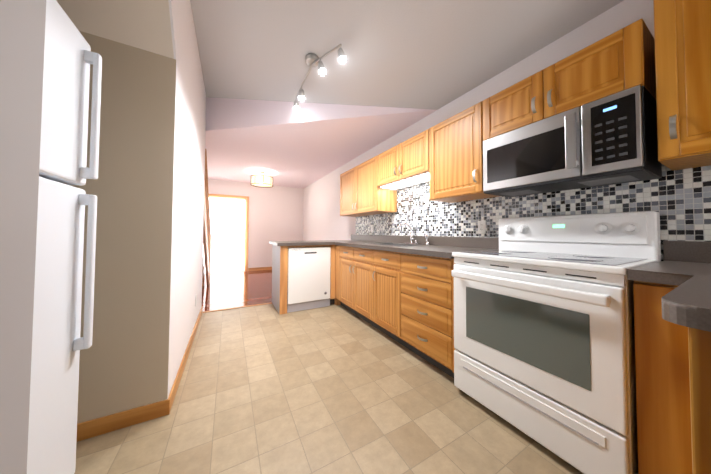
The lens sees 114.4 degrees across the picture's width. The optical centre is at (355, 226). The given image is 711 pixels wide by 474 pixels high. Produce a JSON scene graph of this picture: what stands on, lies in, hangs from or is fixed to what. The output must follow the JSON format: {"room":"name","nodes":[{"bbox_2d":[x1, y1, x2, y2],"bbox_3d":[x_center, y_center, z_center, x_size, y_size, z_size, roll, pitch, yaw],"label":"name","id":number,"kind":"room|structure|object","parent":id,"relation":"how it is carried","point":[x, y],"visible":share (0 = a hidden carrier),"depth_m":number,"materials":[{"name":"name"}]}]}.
{"room":"kitchen","nodes":[
{"label":"kitchen","id":0,"kind":"room"},
{"bbox_2d":[0,0,205,473],"bbox_3d":[-1.186,-0.595,0.366,1.155,3.300,5.450,1,-2,-29],"label":"wall","id":1,"kind":"structure","parent":0,"point":[123,361],"depth_m":1.24,"materials":[{"name":"beige paint"}]},
{"bbox_2d":[76,399,167,441],"bbox_3d":[-1.536,1.029,1.071,1.020,0.085,0.018,1,-2,-29],"label":"baseboard","id":2,"kind":"structure","parent":1,"relation":"attached to","point":[108,423],"depth_m":1.22,"materials":[{"name":"brown wood"}]},
{"bbox_2d":[167,306,202,414],"bbox_3d":[-1.540,1.058,2.154,0.012,0.085,1.912,1,-2,-29],"label":"baseboard","id":3,"kind":"structure","parent":1,"relation":"attached to","point":[173,391],"depth_m":1.69,"materials":[{"name":"brown wood"}]},
{"bbox_2d":[200,174,202,185],"bbox_3d":[-1.738,-0.530,2.586,0.028,0.120,0.090,1,-2,-29],"label":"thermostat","id":4,"kind":"object","parent":1,"relation":"attached to","point":[201,179],"visible":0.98,"depth_m":2.55,"materials":[{"name":"white plastic"}]},
{"bbox_2d":[202,270,271,311],"bbox_3d":[-2.898,1.203,4.418,4.940,0.100,3.370,1,-2,-29],"label":"wainscoting","id":5,"kind":"structure","parent":0,"point":[231,290],"depth_m":4.15,"materials":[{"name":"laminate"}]},
{"bbox_2d":[202,149,210,285],"bbox_3d":[-2.787,-0.043,3.377,0.975,2.337,2.950,1,-2,-29],"label":"stairs","id":6,"kind":"structure","parent":5,"relation":"on","point":[207,240],"depth_m":4.03,"materials":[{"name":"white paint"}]},
{"bbox_2d":[202,302,271,312],"bbox_3d":[-1.625,1.123,3.198,0.875,0.008,0.040,1,-2,-29],"label":"trim","id":7,"kind":"structure","parent":5,"relation":"attached to","point":[236,307],"depth_m":3.18,"materials":[{"name":"brown wood"}]},
{"bbox_2d":[208,179,303,267],"bbox_3d":[-3.730,-0.115,5.846,4.820,2.600,0.120,1,-2,-29],"label":"wall","id":8,"kind":"structure","parent":0,"point":[275,213],"depth_m":6.46,"materials":[{"name":"white paint"}]},
{"bbox_2d":[203,197,244,272],"bbox_3d":[-3.741,0.200,5.810,1.683,1.909,0.040,1,-2,-29],"label":"door blinds","id":9,"kind":"object","parent":8,"relation":"attached to","point":[227,221],"visible":0.29,"depth_m":6.01,"materials":[{"name":"white plastic"}]},
{"bbox_2d":[204,194,248,273],"bbox_3d":[-3.747,0.171,5.820,1.859,2.027,0.138,1,-2,-29],"label":"door frame","id":10,"kind":"structure","parent":8,"relation":"attached to","point":[246,198],"depth_m":6.18,"materials":[{"name":"brown wood"}]},
{"bbox_2d":[248,267,271,270],"bbox_3d":[-2.257,1.170,6.553,1.475,0.085,0.015,1,-2,-29],"label":"chair rail","id":11,"kind":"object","parent":8,"relation":"attached to","point":[258,268],"depth_m":6.33,"materials":[{"name":"brown wood"}]},
{"bbox_2d":[206,97,432,131],"bbox_3d":[-0.560,-1.566,2.804,3.028,0.578,0.038,0,-2,11],"label":"wall","id":12,"kind":"structure","parent":0,"point":[224,113],"depth_m":2.87,"materials":[{"name":"white paint"}]},
{"bbox_2d":[74,303,583,473],"bbox_3d":[-0.149,1.123,0.843,3.590,0.100,5.550,1,-2,-29],"label":"floor","id":13,"kind":"structure","parent":0,"point":[330,389],"depth_m":1.31,"materials":[{"name":"tile"}]},
{"bbox_2d":[27,0,101,473],"bbox_3d":[-1.176,0.166,0.411,0.772,1.780,0.690,1,-2,-29],"label":"fridge","id":14,"kind":"object","parent":13,"relation":"on","point":[58,342],"visible":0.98,"depth_m":0.76,"materials":[{"name":"white metal"},{"name":"white plastic"}]},
{"bbox_2d":[287,247,330,312],"bbox_3d":[-0.760,0.712,3.390,0.600,0.840,0.598,1,-2,-29],"label":"dishwasher","id":15,"kind":"object","parent":13,"relation":"on","point":[308,286],"visible":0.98,"depth_m":3.12,"materials":[{"name":"white metal"}]},
{"bbox_2d":[320,245,340,304],"bbox_3d":[-0.165,0.710,3.730,0.581,0.878,0.599,1,-2,-29],"label":"base cabinet","id":16,"kind":"object","parent":13,"relation":"on","point":[333,247],"depth_m":3.30,"materials":[{"name":"brown wood"}]},
{"bbox_2d":[335,245,338,299],"bbox_3d":[0.018,0.701,3.376,0.603,0.878,0.197,1,-2,-29],"label":"base cabinet","id":17,"kind":"object","parent":13,"relation":"on","point":[337,246],"depth_m":3.26,"materials":[{"name":"brown wood"}]},
{"bbox_2d":[269,240,333,245],"bbox_3d":[-0.808,0.236,3.380,0.780,0.040,0.690,1,-2,-29],"label":"countertop","id":18,"kind":"structure","parent":17,"relation":"on","point":[319,242],"depth_m":3.13,"materials":[{"name":"laminate"}]},
{"bbox_2d":[339,245,386,316],"bbox_3d":[0.164,0.695,3.111,0.603,0.878,0.519,1,-2,-29],"label":"base cabinet","id":19,"kind":"object","parent":13,"relation":"on","point":[349,257],"depth_m":2.88,"materials":[{"name":"brown wood"}]},
{"bbox_2d":[324,235,498,258],"bbox_3d":[0.288,0.179,2.873,0.646,0.140,2.640,1,-2,-29],"label":"countertop","id":20,"kind":"structure","parent":19,"relation":"on","point":[443,246],"depth_m":2.25,"materials":[{"name":"laminate"}]},
{"bbox_2d":[365,243,429,246],"bbox_3d":[0.452,0.296,2.618,0.434,0.194,0.624,1,-2,-29],"label":"stainless steel sink","id":21,"kind":"object","parent":20,"relation":"in","point":[394,244],"visible":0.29,"depth_m":2.77,"materials":[{"name":"grey metal"}]},
{"bbox_2d":[396,223,428,244],"bbox_3d":[0.624,0.075,2.617,0.251,0.256,0.377,1,-2,-29],"label":"chrome faucet","id":22,"kind":"object","parent":20,"relation":"on","point":[411,234],"visible":0.92,"depth_m":2.67,"materials":[{"name":"white metal"}]},
{"bbox_2d":[359,261,378,321],"bbox_3d":[0.370,0.776,2.737,0.603,0.700,0.442,1,-2,-29],"label":"base cabinet","id":23,"kind":"object","parent":13,"relation":"on","point":[362,264],"depth_m":2.64,"materials":[{"name":"brown wood"}]},
{"bbox_2d":[367,261,386,334],"bbox_3d":[0.526,0.769,2.454,0.603,0.700,0.432,1,-2,-29],"label":"base cabinet","id":24,"kind":"object","parent":13,"relation":"on","point":[376,274],"depth_m":2.39,"materials":[{"name":"brown wood"}]},
{"bbox_2d":[387,251,455,377],"bbox_3d":[0.769,0.670,2.018,0.603,0.878,0.700,1,-2,-29],"label":"base cabinet","id":25,"kind":"object","parent":13,"relation":"on","point":[406,300],"depth_m":1.82,"materials":[{"name":"brown wood"}]},
{"bbox_2d":[451,211,660,473],"bbox_3d":[1.090,0.508,1.342,0.680,1.170,0.776,1,-2,-29],"label":"range","id":26,"kind":"object","parent":13,"relation":"on","point":[544,342],"visible":1,"depth_m":1.12,"materials":[{"name":"white metal"}]},
{"bbox_2d":[633,280,710,473],"bbox_3d":[1.300,0.632,0.474,1.168,0.878,0.923,1,-2,-29],"label":"base cabinet","id":27,"kind":"object","parent":13,"relation":"on","point":[673,379],"visible":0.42,"depth_m":0.80,"materials":[{"name":"brown wood"}]},
{"bbox_2d":[627,241,710,331],"bbox_3d":[1.291,0.121,0.468,1.219,0.140,0.959,1,-2,-29],"label":"countertop","id":28,"kind":"structure","parent":27,"relation":"on","point":[684,267],"depth_m":0.78,"materials":[{"name":"laminate"}]},
{"bbox_2d":[190,0,623,187],"bbox_3d":[-1.585,-1.590,2.038,4.840,0.581,8.920,1,-2,-29],"label":"ceiling","id":29,"kind":"structure","parent":0,"point":[428,54],"depth_m":2.05,"materials":[{"name":"grey paint"}]},
{"bbox_2d":[250,171,272,187],"bbox_3d":[-2.082,-1.072,5.112,0.472,0.306,0.472,1,-2,-29],"label":"pendant chandelier","id":30,"kind":"object","parent":29,"relation":"hanging from","point":[261,180],"visible":1,"depth_m":4.96,"materials":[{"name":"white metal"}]},
{"bbox_2d":[293,44,345,109],"bbox_3d":[-0.411,-1.447,2.251,0.234,0.215,1.027,1,-2,-29],"label":"spotlight","id":31,"kind":"object","parent":29,"relation":"attached to","point":[312,60],"visible":1,"depth_m":2.07,"materials":[{"name":"silver metal"}]},
{"bbox_2d":[303,0,654,240],"bbox_3d":[0.562,-0.462,3.199,0.120,3.200,8.920,1,-2,-29],"label":"wall","id":32,"kind":"structure","parent":0,"point":[323,219],"depth_m":2.20,"materials":[{"name":"white paint"}]},
{"bbox_2d":[340,154,399,215],"bbox_3d":[0.158,-0.549,3.459,0.320,0.715,1.177,1,-2,-29],"label":"upper cabinet","id":33,"kind":"object","parent":32,"relation":"attached to","point":[361,194],"depth_m":3.18,"materials":[{"name":"brown wood"}]},
{"bbox_2d":[380,129,427,187],"bbox_3d":[0.624,-0.721,2.622,0.320,0.410,0.860,1,-2,-29],"label":"upper cabinet","id":34,"kind":"object","parent":32,"relation":"attached to","point":[402,165],"depth_m":2.49,"materials":[{"name":"brown wood"}]},
{"bbox_2d":[420,100,499,202],"bbox_3d":[0.943,-0.595,2.040,0.320,0.689,0.577,1,-2,-29],"label":"upper cabinet","id":35,"kind":"object","parent":32,"relation":"attached to","point":[455,144],"depth_m":1.91,"materials":[{"name":"brown wood"}]},
{"bbox_2d":[356,163,710,260],"bbox_3d":[1.032,-0.185,2.212,0.003,0.800,4.250,1,-2,-29],"label":"tile backsplash","id":36,"kind":"structure","parent":32,"relation":"attached to","point":[679,201],"depth_m":1.52,"materials":[{"name":"tile"}]},
{"bbox_2d":[392,215,395,222],"bbox_3d":[0.521,-0.109,3.122,0.009,0.116,0.072,1,-2,-29],"label":"electrical outlet","id":37,"kind":"object","parent":36,"relation":"attached to","point":[393,218],"visible":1,"depth_m":3.11,"materials":[{"name":"white plastic"}]},
{"bbox_2d":[478,220,485,233],"bbox_3d":[1.120,0.001,2.034,0.009,0.116,0.072,1,-2,-29],"label":"electrical outlet","id":38,"kind":"object","parent":36,"relation":"attached to","point":[481,226],"visible":1,"depth_m":2.03,"materials":[{"name":"white plastic"}]},
{"bbox_2d":[484,18,647,140],"bbox_3d":[1.269,-0.796,1.457,0.320,0.314,0.757,1,-2,-29],"label":"upper cabinet","id":39,"kind":"object","parent":32,"relation":"attached to","point":[617,62],"depth_m":1.25,"materials":[{"name":"brown wood"}]},
{"bbox_2d":[483,85,661,196],"bbox_3d":[1.236,-0.439,1.418,0.403,0.392,0.737,1,-2,-29],"label":"over-the-range microwave","id":40,"kind":"object","parent":39,"relation":"attached to","point":[609,140],"visible":1,"depth_m":1.20,"materials":[{"name":"silver metal"}]},
{"bbox_2d":[648,0,710,170],"bbox_3d":[1.685,-0.784,0.704,0.320,0.976,0.895,1,-2,-29],"label":"upper cabinet","id":41,"kind":"object","parent":32,"relation":"attached to","point":[668,67],"depth_m":0.96,"materials":[{"name":"brown wood"}]}
]}

